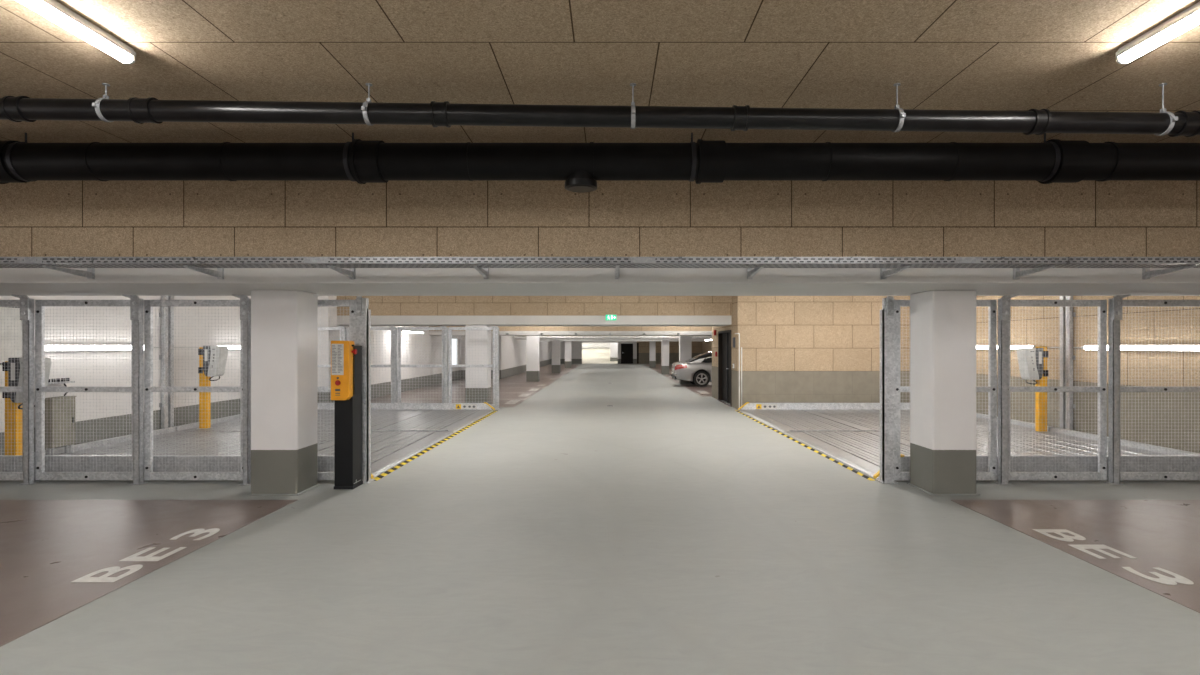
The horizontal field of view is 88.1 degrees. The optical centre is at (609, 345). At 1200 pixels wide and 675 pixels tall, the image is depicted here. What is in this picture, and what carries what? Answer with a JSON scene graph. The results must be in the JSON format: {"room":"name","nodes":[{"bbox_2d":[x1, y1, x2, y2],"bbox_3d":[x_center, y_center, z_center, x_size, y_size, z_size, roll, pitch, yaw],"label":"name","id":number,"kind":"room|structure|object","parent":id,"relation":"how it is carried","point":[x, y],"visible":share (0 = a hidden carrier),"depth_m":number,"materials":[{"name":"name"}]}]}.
{"room":"parking garage","nodes":[
{"label":"parking garage","id":0,"kind":"room"},
{"bbox_2d":[0,296,551,454],"bbox_3d":[-7.125,0.183,24.650,3.350,3.943,67.300,0,0,0],"label":"wall","id":1,"kind":"structure","parent":0,"point":[512,352],"depth_m":12.27,"materials":[{"name":"paint"}]},
{"bbox_2d":[0,307,21,364],"bbox_3d":[-8.485,-0.155,8.765,0.030,0.840,0.490,0,0,0],"label":"access panel","id":2,"kind":"object","parent":1,"relation":"attached to","point":[9,311],"visible":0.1,"depth_m":8.77,"materials":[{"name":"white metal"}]},
{"bbox_2d":[48,378,74,395],"bbox_3d":[-8.328,0.619,9.340,0.338,0.259,0.560,0,0,0],"label":"block","id":3,"kind":"object","parent":1,"relation":"attached to","point":[49,381],"visible":0.61,"depth_m":9.36,"materials":[{"name":"metal"}]},
{"bbox_2d":[34,345,153,350],"bbox_3d":[-8.453,0.030,10.255,0.090,0.088,2.350,0,0,0],"label":"wall lamp","id":4,"kind":"object","parent":1,"relation":"attached to","point":[47,347],"visible":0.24,"depth_m":9.95,"materials":[{"name":"white"}]},
{"bbox_2d":[45,346,130,349],"bbox_3d":[-8.427,0.030,10.255,0.027,0.072,2.226,0,0,0],"label":"diffuser","id":5,"kind":"object","parent":4,"relation":"attached to","point":[46,347],"depth_m":9.99,"materials":[{"name":"white"}]},
{"bbox_2d":[154,347,198,347],"bbox_3d":[-8.489,0.030,12.350,0.022,0.022,1.860,0,0,0],"label":"conduit","id":6,"kind":"object","parent":1,"relation":"attached to","point":[154,347],"visible":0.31,"depth_m":12.31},
{"bbox_2d":[216,345,239,348],"bbox_3d":[-8.453,0.030,14.425,0.090,0.088,2.350,0,0,0],"label":"wall lamp","id":7,"kind":"object","parent":1,"relation":"attached to","point":[230,346],"visible":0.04,"depth_m":13.86,"materials":[{"name":"white"}]},
{"bbox_2d":[229,346,239,348],"bbox_3d":[-8.427,0.030,14.425,0.027,0.072,2.226,0,0,0],"label":"diffuser","id":8,"kind":"object","parent":7,"relation":"attached to","point":[230,347],"depth_m":13.89,"materials":[{"name":"white"}]},
{"bbox_2d":[448,337,457,368],"bbox_3d":[-7.415,0.305,29.250,0.070,1.460,1.700,0,0,0],"label":"window","id":9,"kind":"structure","parent":1,"relation":"in","point":[454,339],"depth_m":29.65,"materials":[{"name":"white"}]},
{"bbox_2d":[582,343,609,346],"bbox_3d":[-2.250,-0.117,69.300,11.900,3.543,22.000,0,0,0],"label":"wall","id":10,"kind":"structure","parent":0,"point":[583,344],"depth_m":80.00,"materials":[{"name":"white paint"}]},
{"bbox_2d":[0,364,1199,674],"bbox_3d":[0.050,1.903,24.650,17.700,0.503,67.300,0,0,0],"label":"floor","id":11,"kind":"structure","parent":0,"point":[663,529],"depth_m":4.70,"materials":[{"name":"concrete"}]},
{"bbox_2d":[11,294,38,484],"bbox_3d":[-7.028,0.520,7.445,0.216,2.270,0.140,0,0,0],"label":"gate post","id":12,"kind":"object","parent":11,"relation":"on","point":[26,303],"visible":1,"depth_m":7.42,"materials":[{"name":"metal"}]},
{"bbox_2d":[0,300,22,479],"bbox_3d":[-7.652,0.532,7.519,1.245,2.185,0.053,0,0,0],"label":"fence panel","id":13,"kind":"object","parent":12,"relation":"attached to","point":[4,475],"visible":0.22,"depth_m":7.50,"materials":[{"name":"metal"}]},
{"bbox_2d":[35,300,132,479],"bbox_3d":[-6.333,0.532,7.519,1.245,2.185,0.053,0,0,0],"label":"fence panel","id":14,"kind":"object","parent":12,"relation":"attached to","point":[40,389],"visible":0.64,"depth_m":7.50,"materials":[{"name":"metal"}]},
{"bbox_2d":[122,294,147,484],"bbox_3d":[-5.709,0.520,7.445,0.216,2.270,0.140,0,0,0],"label":"gate post","id":15,"kind":"object","parent":11,"relation":"on","point":[136,303],"visible":1,"depth_m":7.42,"materials":[{"name":"metal"}]},
{"bbox_2d":[144,300,242,479],"bbox_3d":[-5.015,0.532,7.519,1.245,2.185,0.053,0,0,0],"label":"fence panel","id":16,"kind":"object","parent":15,"relation":"attached to","point":[149,389],"visible":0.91,"depth_m":7.50,"materials":[{"name":"metal"}]},
{"bbox_2d":[72,528,219,581],"bbox_3d":[-3.620,1.650,4.970,0.300,0.002,1.280,0,0,0],"label":"floor lettering","id":17,"kind":"object","parent":11,"relation":"on","point":[133,568],"visible":1,"depth_m":4.79,"materials":[{"name":"white paint"}]},
{"bbox_2d":[232,294,250,484],"bbox_3d":[-4.406,0.520,7.445,0.210,2.270,0.140,0,0,0],"label":"gate post","id":18,"kind":"object","parent":11,"relation":"on","point":[245,302],"visible":0.98,"depth_m":7.42,"materials":[{"name":"metal"}]},
{"bbox_2d":[247,290,320,494],"bbox_3d":[-3.739,0.516,7.140,0.572,2.277,0.550,0,0,0],"label":"column","id":19,"kind":"structure","parent":11,"relation":"on","point":[284,323],"depth_m":6.89,"materials":[{"name":"paint"}]},
{"bbox_2d":[337,326,345,340],"bbox_3d":[-6.992,0.568,16.195,0.232,2.175,0.140,0,0,0],"label":"gate post","id":20,"kind":"object","parent":11,"relation":"on","point":[343,329],"visible":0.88,"depth_m":16.14,"materials":[{"name":"metal"}]},
{"bbox_2d":[318,327,340,402],"bbox_3d":[-7.623,0.565,16.273,1.240,2.120,0.045,0,0,0],"label":"fence panel","id":21,"kind":"object","parent":20,"relation":"attached to","point":[325,365],"visible":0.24,"depth_m":16.28,"materials":[{"name":"metal"}]},
{"bbox_2d":[331,341,362,488],"bbox_3d":[-3.056,0.797,7.242,0.268,1.715,0.405,0,0,0],"label":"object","id":22,"kind":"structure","parent":11,"relation":"on","point":[346,358],"depth_m":7.16,"materials":[{"name":"metal"}]},
{"bbox_2d":[356,296,374,483],"bbox_3d":[-3.003,0.527,7.544,0.207,2.255,0.212,0,0,0],"label":"end post","id":23,"kind":"object","parent":11,"relation":"on","point":[363,314],"visible":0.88,"depth_m":7.48,"materials":[{"name":"metal"}]},
{"bbox_2d":[318,300,355,479],"bbox_3d":[-3.696,0.532,7.519,1.245,2.185,0.053,0,0,0],"label":"fence panel","id":24,"kind":"object","parent":23,"relation":"attached to","point":[351,304],"visible":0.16,"depth_m":7.50,"materials":[{"name":"metal"}]},
{"bbox_2d":[388,326,396,402],"bbox_3d":[-5.656,0.568,16.195,0.232,2.175,0.140,0,0,0],"label":"gate post","id":25,"kind":"object","parent":11,"relation":"on","point":[394,329],"visible":0.88,"depth_m":16.17,"materials":[{"name":"metal"}]},
{"bbox_2d":[347,327,391,402],"bbox_3d":[-6.286,0.565,16.273,1.240,2.120,0.045,0,0,0],"label":"fence panel","id":26,"kind":"object","parent":25,"relation":"attached to","point":[373,365],"visible":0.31,"depth_m":16.25,"materials":[{"name":"metal"}]},
{"bbox_2d":[373,410,497,480],"bbox_3d":[-2.905,1.653,11.760,0.090,0.003,8.280,0,0,0],"label":"tape","id":27,"kind":"object","parent":11,"relation":"on","point":[389,471],"visible":1,"depth_m":9.76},
{"bbox_2d":[440,326,447,402],"bbox_3d":[-4.319,0.568,16.195,0.232,2.175,0.140,0,0,0],"label":"gate post","id":28,"kind":"object","parent":11,"relation":"on","point":[445,329],"visible":0.94,"depth_m":16.17,"materials":[{"name":"metal"}]},
{"bbox_2d":[398,327,443,402],"bbox_3d":[-4.950,0.565,16.273,1.240,2.120,0.045,0,0,0],"label":"fence panel","id":29,"kind":"object","parent":28,"relation":"attached to","point":[400,365],"visible":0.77,"depth_m":16.25,"materials":[{"name":"metal"}]},
{"bbox_2d":[465,325,490,403],"bbox_3d":[-3.665,0.536,17.275,0.660,2.237,0.600,0,0,0],"label":"column","id":30,"kind":"structure","parent":11,"relation":"on","point":[479,354],"depth_m":17.00,"materials":[{"name":"paint"}]},
{"bbox_2d":[491,326,499,409],"bbox_3d":[-2.982,0.568,16.195,0.232,2.175,0.140,0,0,0],"label":"gate post","id":31,"kind":"object","parent":11,"relation":"on","point":[495,327],"visible":0.99,"depth_m":16.17,"materials":[{"name":"metal"}]},
{"bbox_2d":[449,327,494,407],"bbox_3d":[-3.613,0.565,16.273,1.240,2.120,0.045,0,0,0],"label":"fence panel","id":32,"kind":"object","parent":31,"relation":"attached to","point":[451,365],"visible":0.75,"depth_m":16.25,"materials":[{"name":"metal"}]},
{"bbox_2d":[505,400,519,403],"bbox_3d":[-2.870,1.651,18.270,0.300,0.003,1.140,0,0,0],"label":"floor marking","id":33,"kind":"object","parent":11,"relation":"on","point":[510,400],"visible":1,"depth_m":18.12,"materials":[{"name":"white paint"}]},
{"bbox_2d":[526,336,539,381],"bbox_3d":[-3.580,-0.067,28.850,0.610,3.443,0.550,0,0,0],"label":"column","id":34,"kind":"structure","parent":11,"relation":"on","point":[532,342],"depth_m":28.60,"materials":[{"name":"paint"}]},
{"bbox_2d":[552,340,559,372],"bbox_3d":[-3.295,-0.067,37.850,0.540,3.443,0.550,0,0,0],"label":"column","id":35,"kind":"structure","parent":11,"relation":"on","point":[555,343],"depth_m":37.60,"materials":[{"name":"paint"}]},
{"bbox_2d":[565,341,571,367],"bbox_3d":[-3.160,0.655,46.850,0.530,2.000,0.550,0,0,0],"label":"column","id":36,"kind":"structure","parent":11,"relation":"on","point":[568,344],"depth_m":46.60,"materials":[{"name":"paint"}]},
{"bbox_2d":[649,341,655,367],"bbox_3d":[3.280,-0.067,47.850,0.490,3.443,0.550,0,0,0],"label":"column","id":37,"kind":"structure","parent":11,"relation":"on","point":[652,344],"depth_m":47.60,"materials":[{"name":"paint"}]},
{"bbox_2d":[661,340,668,373],"bbox_3d":[3.230,0.645,36.250,0.470,2.020,0.550,0,0,0],"label":"column","id":38,"kind":"structure","parent":11,"relation":"on","point":[664,343],"depth_m":36.00,"materials":[{"name":"paint"}]},
{"bbox_2d":[679,336,691,383],"bbox_3d":[3.300,-0.067,27.200,0.550,3.443,0.550,0,0,0],"label":"column","id":39,"kind":"structure","parent":11,"relation":"on","point":[685,342],"depth_m":26.95,"materials":[{"name":"paint"}]},
{"bbox_2d":[671,351,711,386],"bbox_3d":[4.933,0.940,25.950,4.635,1.486,2.040,0,0,0],"label":"car","id":40,"kind":"object","parent":11,"relation":"on","point":[697,370],"visible":0.38,"depth_m":25.14,"materials":[{"name":"silver metal"}]},
{"bbox_2d":[674,365,686,369],"bbox_3d":[2.881,0.878,25.302,0.466,0.235,0.457,0,0,0],"label":"tail light","id":41,"kind":"object","parent":40,"relation":"attached to","point":[676,367],"depth_m":25.11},
{"bbox_2d":[735,410,875,480],"bbox_3d":[3.232,1.653,11.760,0.065,0.003,8.280,0,0,0],"label":"tape","id":42,"kind":"object","parent":11,"relation":"on","point":[800,443],"visible":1,"depth_m":9.71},
{"bbox_2d":[875,296,898,483],"bbox_3d":[3.373,0.527,7.544,0.196,2.255,0.212,0,0,0],"label":"end post","id":43,"kind":"object","parent":11,"relation":"on","point":[887,312],"visible":1,"depth_m":7.48,"materials":[{"name":"metal"}]},
{"bbox_2d":[894,300,996,479],"bbox_3d":[4.058,0.532,7.519,1.245,2.185,0.053,0,0,0],"label":"fence panel","id":44,"kind":"object","parent":43,"relation":"attached to","point":[991,389],"visible":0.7,"depth_m":7.50,"materials":[{"name":"metal"}]},
{"bbox_2d":[907,290,979,494],"bbox_3d":[3.834,0.516,7.160,0.541,2.277,0.590,0,0,0],"label":"column","id":45,"kind":"structure","parent":11,"relation":"on","point":[942,322],"depth_m":6.89,"materials":[{"name":"paint"}]},
{"bbox_2d":[994,294,1018,484],"bbox_3d":[4.763,0.520,7.445,0.222,2.270,0.140,0,0,0],"label":"gate post","id":46,"kind":"object","parent":11,"relation":"on","point":[1004,303],"visible":1,"depth_m":7.42,"materials":[{"name":"metal"}]},
{"bbox_2d":[1009,300,1106,479],"bbox_3d":[5.389,0.532,7.519,1.245,2.185,0.053,0,0,0],"label":"fence panel","id":47,"kind":"object","parent":46,"relation":"attached to","point":[1101,389],"visible":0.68,"depth_m":7.50,"materials":[{"name":"metal"}]},
{"bbox_2d":[1032,529,1193,584],"bbox_3d":[3.950,1.650,4.930,0.300,0.002,1.300,0,0,0],"label":"floor lettering","id":48,"kind":"object","parent":11,"relation":"on","point":[1163,579],"visible":1,"depth_m":4.93,"materials":[{"name":"white paint"}]},
{"bbox_2d":[1104,294,1130,484],"bbox_3d":[6.098,0.520,7.445,0.219,2.270,0.140,0,0,0],"label":"gate post","id":49,"kind":"object","parent":11,"relation":"on","point":[1114,304],"visible":1,"depth_m":7.42,"materials":[{"name":"metal"}]},
{"bbox_2d":[1120,300,1199,479],"bbox_3d":[6.719,0.532,7.519,1.245,2.185,0.053,0,0,0],"label":"fence panel","id":50,"kind":"object","parent":49,"relation":"attached to","point":[1138,475],"visible":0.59,"depth_m":7.53,"materials":[{"name":"metal"}]},
{"bbox_2d":[0,0,1199,142],"bbox_3d":[0.050,-1.838,24.650,17.700,0.100,67.300,0,0,0],"label":"ceiling","id":51,"kind":"structure","parent":0,"point":[995,55],"depth_m":3.88,"materials":[{"name":"brown wood"}]},
{"bbox_2d":[5,133,32,181],"bbox_3d":[-4.899,-1.587,5.200,0.035,0.402,0.319,0,0,0],"label":"strap","id":52,"kind":"object","parent":51,"relation":"hanging from","point":[8,151],"visible":0.66,"depth_m":5.07,"materials":[{"name":"metal"}]},
{"bbox_2d":[17,0,135,63],"bbox_3d":[-2.900,-1.743,2.965,0.090,0.090,1.538,0,0,0],"label":"ceiling lamp","id":53,"kind":"object","parent":51,"relation":"attached to","point":[53,10],"visible":1,"depth_m":3.37,"materials":[{"name":"white"}]},
{"bbox_2d":[92,83,113,121],"bbox_3d":[-3.443,-1.661,4.235,0.044,0.254,0.200,0,0,0],"label":"hanger","id":54,"kind":"object","parent":51,"relation":"hanging from","point":[96,104],"visible":0.71,"depth_m":4.19,"materials":[{"name":"metal"}]},
{"bbox_2d":[343,132,355,181],"bbox_3d":[-2.156,-1.587,5.200,0.035,0.402,0.319,0,0,0],"label":"strap","id":55,"kind":"object","parent":51,"relation":"hanging from","point":[345,149],"visible":0.59,"depth_m":5.07,"materials":[{"name":"metal"}]},
{"bbox_2d":[0,139,1199,192],"bbox_3d":[0.050,-1.519,5.200,17.080,0.412,0.360,0,0,0],"label":"pipe","id":56,"kind":"object","parent":55,"relation":"hanging from","point":[580,165],"visible":0.97,"depth_m":5.07,"materials":[{"name":"black plastic"}]},
{"bbox_2d":[361,83,373,125],"bbox_3d":[-1.646,-1.649,4.235,0.044,0.277,0.200,0,0,0],"label":"hanger","id":57,"kind":"object","parent":51,"relation":"hanging from","point":[364,107],"visible":0.71,"depth_m":4.19,"materials":[{"name":"metal"}]},
{"bbox_2d":[337,296,731,325],"bbox_3d":[-2.590,-1.185,17.600,11.820,1.206,1.400,0,0,0],"label":"beam","id":58,"kind":"structure","parent":51,"relation":"attached to","point":[385,310],"depth_m":16.90,"materials":[{"name":"white paint"}]},
{"bbox_2d":[605,315,616,320],"bbox_3d":[0.027,-0.774,16.891,0.300,0.160,0.078,0,0,0],"label":"exit sign","id":59,"kind":"object","parent":58,"relation":"attached to","point":[607,317],"visible":1,"depth_m":16.86,"materials":[{"name":"green plastic"}]},
{"bbox_2d":[429,326,711,335],"bbox_3d":[0.050,-1.117,26.200,17.100,1.343,1.400,0,0,0],"label":"beam","id":60,"kind":"structure","parent":51,"relation":"attached to","point":[501,328],"depth_m":25.50,"materials":[{"name":"white paint"}]},
{"bbox_2d":[491,331,711,334],"bbox_3d":[1.550,-0.530,25.273,13.900,0.130,0.445,0,0,0],"label":"cable tray","id":61,"kind":"object","parent":60,"relation":"attached to","point":[505,332],"visible":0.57,"depth_m":25.05,"materials":[{"name":"white metal"}]},
{"bbox_2d":[0,181,1199,295],"bbox_3d":[0.050,-1.205,6.910,17.100,1.166,1.580,0,0,0],"label":"beam","id":62,"kind":"structure","parent":51,"relation":"attached to","point":[38,218],"depth_m":6.12,"materials":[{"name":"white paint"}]},
{"bbox_2d":[42,265,94,278],"bbox_3d":[-5.133,-0.733,5.886,0.044,0.145,0.531,0,0,0],"label":"bracket","id":63,"kind":"object","parent":62,"relation":"attached to","point":[90,273],"visible":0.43,"depth_m":5.97,"materials":[{"name":"metal"}]},
{"bbox_2d":[184,265,223,278],"bbox_3d":[-3.850,-0.733,5.886,0.044,0.145,0.531,0,0,0],"label":"bracket","id":64,"kind":"object","parent":62,"relation":"attached to","point":[219,273],"visible":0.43,"depth_m":5.96,"materials":[{"name":"metal"}]},
{"bbox_2d":[327,265,354,278],"bbox_3d":[-2.547,-0.733,5.886,0.044,0.145,0.531,0,0,0],"label":"bracket","id":65,"kind":"object","parent":62,"relation":"attached to","point":[350,273],"visible":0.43,"depth_m":5.96,"materials":[{"name":"metal"}]},
{"bbox_2d":[473,265,488,278],"bbox_3d":[-1.224,-0.733,5.886,0.044,0.145,0.531,0,0,0],"label":"bracket","id":66,"kind":"object","parent":62,"relation":"attached to","point":[484,272],"visible":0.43,"depth_m":5.97,"materials":[{"name":"metal"}]},
{"bbox_2d":[0,257,1199,267],"bbox_3d":[0.050,-0.765,5.686,17.060,0.062,0.336,0,0,0],"label":"cable tray","id":67,"kind":"object","parent":62,"relation":"attached to","point":[5,262],"visible":0.98,"depth_m":5.53,"materials":[{"name":"metal"}]},
{"bbox_2d":[615,265,618,278],"bbox_3d":[0.069,-0.733,5.886,0.044,0.145,0.531,0,0,0],"label":"bracket","id":68,"kind":"object","parent":62,"relation":"attached to","point":[617,266],"visible":0.89,"depth_m":5.91,"materials":[{"name":"metal"}]},
{"bbox_2d":[747,265,763,278],"bbox_3d":[1.382,-0.733,5.886,0.044,0.145,0.531,0,0,0],"label":"bracket","id":69,"kind":"object","parent":62,"relation":"attached to","point":[750,273],"visible":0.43,"depth_m":5.96,"materials":[{"name":"metal"}]},
{"bbox_2d":[880,265,909,278],"bbox_3d":[2.705,-0.733,5.886,0.044,0.145,0.531,0,0,0],"label":"bracket","id":70,"kind":"object","parent":62,"relation":"attached to","point":[884,273],"visible":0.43,"depth_m":5.97,"materials":[{"name":"metal"}]},
{"bbox_2d":[1013,265,1054,278],"bbox_3d":[4.018,-0.733,5.886,0.044,0.145,0.531,0,0,0],"label":"bracket","id":71,"kind":"object","parent":62,"relation":"attached to","point":[1017,273],"visible":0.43,"depth_m":5.96,"materials":[{"name":"metal"}]},
{"bbox_2d":[1142,265,1196,278],"bbox_3d":[5.301,-0.733,5.886,0.044,0.145,0.531,0,0,0],"label":"bracket","id":72,"kind":"object","parent":62,"relation":"attached to","point":[1146,273],"visible":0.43,"depth_m":5.96,"materials":[{"name":"metal"}]},
{"bbox_2d":[515,339,704,339],"bbox_3d":[0.050,-1.077,36.100,17.100,1.423,1.200,0,0,0],"label":"beam","id":73,"kind":"structure","parent":51,"relation":"attached to","point":[515,339],"depth_m":35.53,"materials":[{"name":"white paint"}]},
{"bbox_2d":[514,336,710,338],"bbox_3d":[1.550,-1.091,34.900,13.900,1.393,0.180,0,0,0],"label":"drain pipe","id":74,"kind":"object","parent":51,"relation":"hanging from","point":[515,337],"visible":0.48,"depth_m":34.84,"materials":[{"name":"white metal"}]},
{"bbox_2d":[540,340,711,340],"bbox_3d":[0.050,-1.067,46.900,17.100,1.443,1.200,0,0,0],"label":"beam","id":75,"kind":"structure","parent":51,"relation":"attached to","point":[540,340],"depth_m":46.34,"materials":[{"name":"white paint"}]},
{"bbox_2d":[630,83,635,128],"bbox_3d":[0.157,-1.638,4.235,0.044,0.300,0.200,0,0,0],"label":"hanger","id":76,"kind":"object","parent":51,"relation":"hanging from","point":[633,111],"visible":0.91,"depth_m":4.19,"materials":[{"name":"metal"}]},
{"bbox_2d":[689,133,696,181],"bbox_3d":[0.687,-1.587,5.200,0.035,0.402,0.319,0,0,0],"label":"strap","id":77,"kind":"object","parent":51,"relation":"hanging from","point":[694,151],"visible":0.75,"depth_m":5.07,"materials":[{"name":"metal"}]},
{"bbox_2d":[892,83,905,131],"bbox_3d":[1.960,-1.626,4.235,0.044,0.324,0.200,0,0,0],"label":"hanger","id":78,"kind":"object","parent":51,"relation":"hanging from","point":[901,111],"visible":0.7,"depth_m":4.20,"materials":[{"name":"metal"}]},
{"bbox_2d":[0,96,1199,136],"bbox_3d":[0.050,-1.566,4.235,17.082,0.359,0.168,0,0,0],"label":"drain pipe","id":79,"kind":"object","parent":78,"relation":"hanging from","point":[20,108],"visible":0.98,"depth_m":4.17,"materials":[{"name":"black plastic"}]},
{"bbox_2d":[1039,133,1060,181],"bbox_3d":[3.648,-1.587,5.200,0.035,0.402,0.319,0,0,0],"label":"strap","id":80,"kind":"object","parent":51,"relation":"hanging from","point":[1057,149],"visible":0.52,"depth_m":5.07,"materials":[{"name":"metal"}]},
{"bbox_2d":[1116,2,1199,63],"bbox_3d":[3.090,-1.743,2.965,0.090,0.090,1.538,0,0,0],"label":"ceiling lamp","id":81,"kind":"object","parent":51,"relation":"attached to","point":[1188,18],"visible":1,"depth_m":3.45,"materials":[{"name":"white"}]},
{"bbox_2d":[1154,83,1177,135],"bbox_3d":[3.777,-1.615,4.235,0.044,0.347,0.200,0,0,0],"label":"hanger","id":82,"kind":"object","parent":51,"relation":"hanging from","point":[1173,118],"visible":0.67,"depth_m":4.20,"materials":[{"name":"metal"}]},
{"bbox_2d":[582,347,617,363],"bbox_3d":[-2.250,0.940,69.150,11.500,1.530,21.700,0,0,0],"label":"wall","id":83,"kind":"structure","parent":0,"point":[589,356],"depth_m":66.02,"materials":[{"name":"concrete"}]},
{"bbox_2d":[582,347,609,348],"bbox_3d":[-3.998,0.457,73.507,10.427,0.688,1.173,0,0,-36],"label":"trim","id":84,"kind":"structure","parent":83,"relation":"on","point":[583,347],"depth_m":75.47,"materials":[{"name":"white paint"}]},
{"bbox_2d":[610,343,617,360],"bbox_3d":[0.410,-0.067,61.850,0.780,3.443,0.700,0,0,0],"label":"column","id":85,"kind":"structure","parent":83,"relation":"on","point":[613,346],"depth_m":61.50,"materials":[{"name":"paint"}]},
{"bbox_2d":[560,341,701,363],"bbox_3d":[1.575,-0.067,58.140,14.050,3.443,0.320,0,0,0],"label":"wall","id":86,"kind":"structure","parent":0,"point":[643,345],"depth_m":57.98,"materials":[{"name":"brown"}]},
{"bbox_2d":[621,344,632,363],"bbox_3d":[1.590,0.715,58.110,1.140,1.880,0.180,0,0,0],"label":"door","id":87,"kind":"structure","parent":86,"relation":"in","point":[626,349],"depth_m":58.10,"materials":[{"name":"metal"}]},
{"bbox_2d":[637,343,638,363],"bbox_3d":[2.600,0.680,57.960,0.160,1.950,0.080,0,0,0],"label":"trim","id":88,"kind":"structure","parent":86,"relation":"attached to","point":[637,343],"depth_m":57.92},
{"bbox_2d":[712,296,746,409],"bbox_3d":[3.445,0.183,18.160,0.250,3.943,4.080,0,0,0],"label":"wall","id":89,"kind":"structure","parent":0,"point":[739,303],"depth_m":16.27,"materials":[{"name":"beige brick"}]},
{"bbox_2d":[718,330,730,405],"bbox_3d":[3.413,0.605,17.950,0.215,2.100,2.000,0,0,0],"label":"door","id":90,"kind":"structure","parent":89,"relation":"in","point":[724,337],"depth_m":18.52,"materials":[{"name":"metal"}]},
{"bbox_2d":[735,333,741,408],"bbox_3d":[3.362,0.658,16.225,0.144,1.994,0.270,0,0,0],"label":"pipe","id":91,"kind":"object","parent":89,"relation":"attached to","point":[735,333],"visible":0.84,"depth_m":16.09,"materials":[{"name":"white metal"}]},
{"bbox_2d":[747,296,909,402],"bbox_3d":[6.085,0.183,18.160,5.030,3.943,4.080,0,0,0],"label":"wall","id":92,"kind":"structure","parent":0,"point":[801,349],"depth_m":16.12,"materials":[{"name":"beige brick"}]},
{"bbox_2d":[702,296,1199,451],"bbox_3d":[8.750,0.183,24.650,0.300,3.943,67.300,0,0,0],"label":"wall","id":93,"kind":"structure","parent":0,"point":[1023,327],"depth_m":10.40,"materials":[{"name":"beige brick"}]},
{"bbox_2d":[976,345,987,348],"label":"wall lamp","id":94,"kind":"object","parent":93,"relation":"attached to","point":[977,346],"depth_m":14.22,"materials":[{"name":"white"}]},
{"bbox_2d":[1010,345,1037,349],"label":"wall lamp","id":95,"kind":"object","parent":93,"relation":"attached to","point":[1015,347],"depth_m":12.84,"materials":[{"name":"white"}]},
{"bbox_2d":[976,346,1031,348],"bbox_3d":[8.528,0.030,13.575,0.027,0.072,2.126,0,0,0],"label":"diffuser","id":96,"kind":"object","parent":95,"relation":"attached to","point":[977,347],"depth_m":13.12,"materials":[{"name":"white"}]},
{"bbox_2d":[1081,345,1199,350],"bbox_3d":[8.555,0.030,10.025,0.090,0.088,2.350,0,0,0],"label":"wall lamp","id":97,"kind":"object","parent":93,"relation":"attached to","point":[1091,347],"visible":0.85,"depth_m":9.73,"materials":[{"name":"white"}]},
{"bbox_3d":[0.050,2.185,11.830,17.700,0.060,8.420,0,0,0],"label":"floor","id":98,"kind":"structure","parent":0,"visible":0},
{"bbox_2d":[159,296,173,428],"bbox_3d":[-8.448,0.183,11.820,0.100,3.943,0.280,0,0,0],"label":"lift column","id":99,"kind":"structure","parent":98,"relation":"on","point":[169,310],"depth_m":11.77,"materials":[{"name":"metal"}]},
{"bbox_2d":[0,427,452,480],"bbox_3d":[-5.655,1.752,9.727,5.410,0.806,4.106,0,0,0],"label":"platform","id":100,"kind":"object","parent":98,"relation":"on","point":[388,449],"visible":0.36,"depth_m":9.37,"materials":[{"name":"metal"}]},
{"bbox_2d":[2,357,51,454],"bbox_3d":[-7.880,0.885,8.348,0.500,1.459,0.278,0,0,0],"label":"post","id":101,"kind":"object","parent":100,"relation":"on","point":[9,374],"visible":0.37,"depth_m":8.29,"materials":[{"name":"metal"}]},
{"bbox_2d":[45,396,75,454],"bbox_3d":[-8.168,1.185,9.200,0.153,0.859,0.420,0,0,0],"label":"electrical cabinet","id":102,"kind":"object","parent":100,"relation":"on","point":[53,405],"visible":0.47,"depth_m":9.11,"materials":[{"name":"grey metal"}]},
{"bbox_2d":[173,402,494,433],"bbox_3d":[-5.655,1.800,13.878,5.410,0.711,4.096,0,0,0],"label":"platform","id":103,"kind":"object","parent":98,"relation":"on","point":[386,417],"visible":0.54,"depth_m":13.89,"materials":[{"name":"metal"}]},
{"bbox_2d":[197,346,227,428],"bbox_3d":[-7.830,0.805,12.198,0.500,1.619,0.278,0,0,0],"label":"post","id":104,"kind":"object","parent":103,"relation":"on","point":[213,350],"visible":0.8,"depth_m":12.14,"materials":[{"name":"metal"}]},
{"bbox_2d":[738,402,1051,433],"bbox_3d":[5.872,1.800,13.878,5.175,0.711,4.096,0,0,0],"label":"platform","id":105,"kind":"object","parent":98,"relation":"on","point":[783,417],"visible":0.59,"depth_m":13.92,"materials":[{"name":"metal"}]},
{"bbox_2d":[785,427,1199,480],"bbox_3d":[5.872,1.752,9.727,5.175,0.806,4.106,0,0,0],"label":"platform","id":106,"kind":"object","parent":98,"relation":"on","point":[860,451],"visible":0.44,"depth_m":9.37,"materials":[{"name":"metal"}]},
{"bbox_2d":[1016,347,1048,431],"bbox_3d":[8.030,0.812,11.748,0.500,1.604,0.278,0,0,0],"label":"post","id":107,"kind":"object","parent":106,"relation":"on","point":[1022,353],"visible":0.73,"depth_m":11.69,"materials":[{"name":"metal"}]},
{"bbox_2d":[1060,296,1074,429],"bbox_3d":[8.548,0.183,11.600,0.100,3.943,0.280,0,0,0],"label":"lift column","id":108,"kind":"structure","parent":98,"relation":"on","point":[1069,310],"depth_m":11.52,"materials":[{"name":"metal"}]},
{"bbox_3d":[-6.900,-1.171,21.670,0.040,1.233,1.740,0,0,0],"label":"trim","id":109,"kind":"structure","parent":0,"visible":0},
{"bbox_2d":[401,330,423,332],"bbox_3d":[-6.900,-0.510,21.650,0.090,0.090,2.308,0,0,0],"label":"ceiling lamp","id":110,"kind":"object","parent":109,"relation":"attached to","point":[410,331],"visible":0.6,"depth_m":21.54,"materials":[{"name":"white"}]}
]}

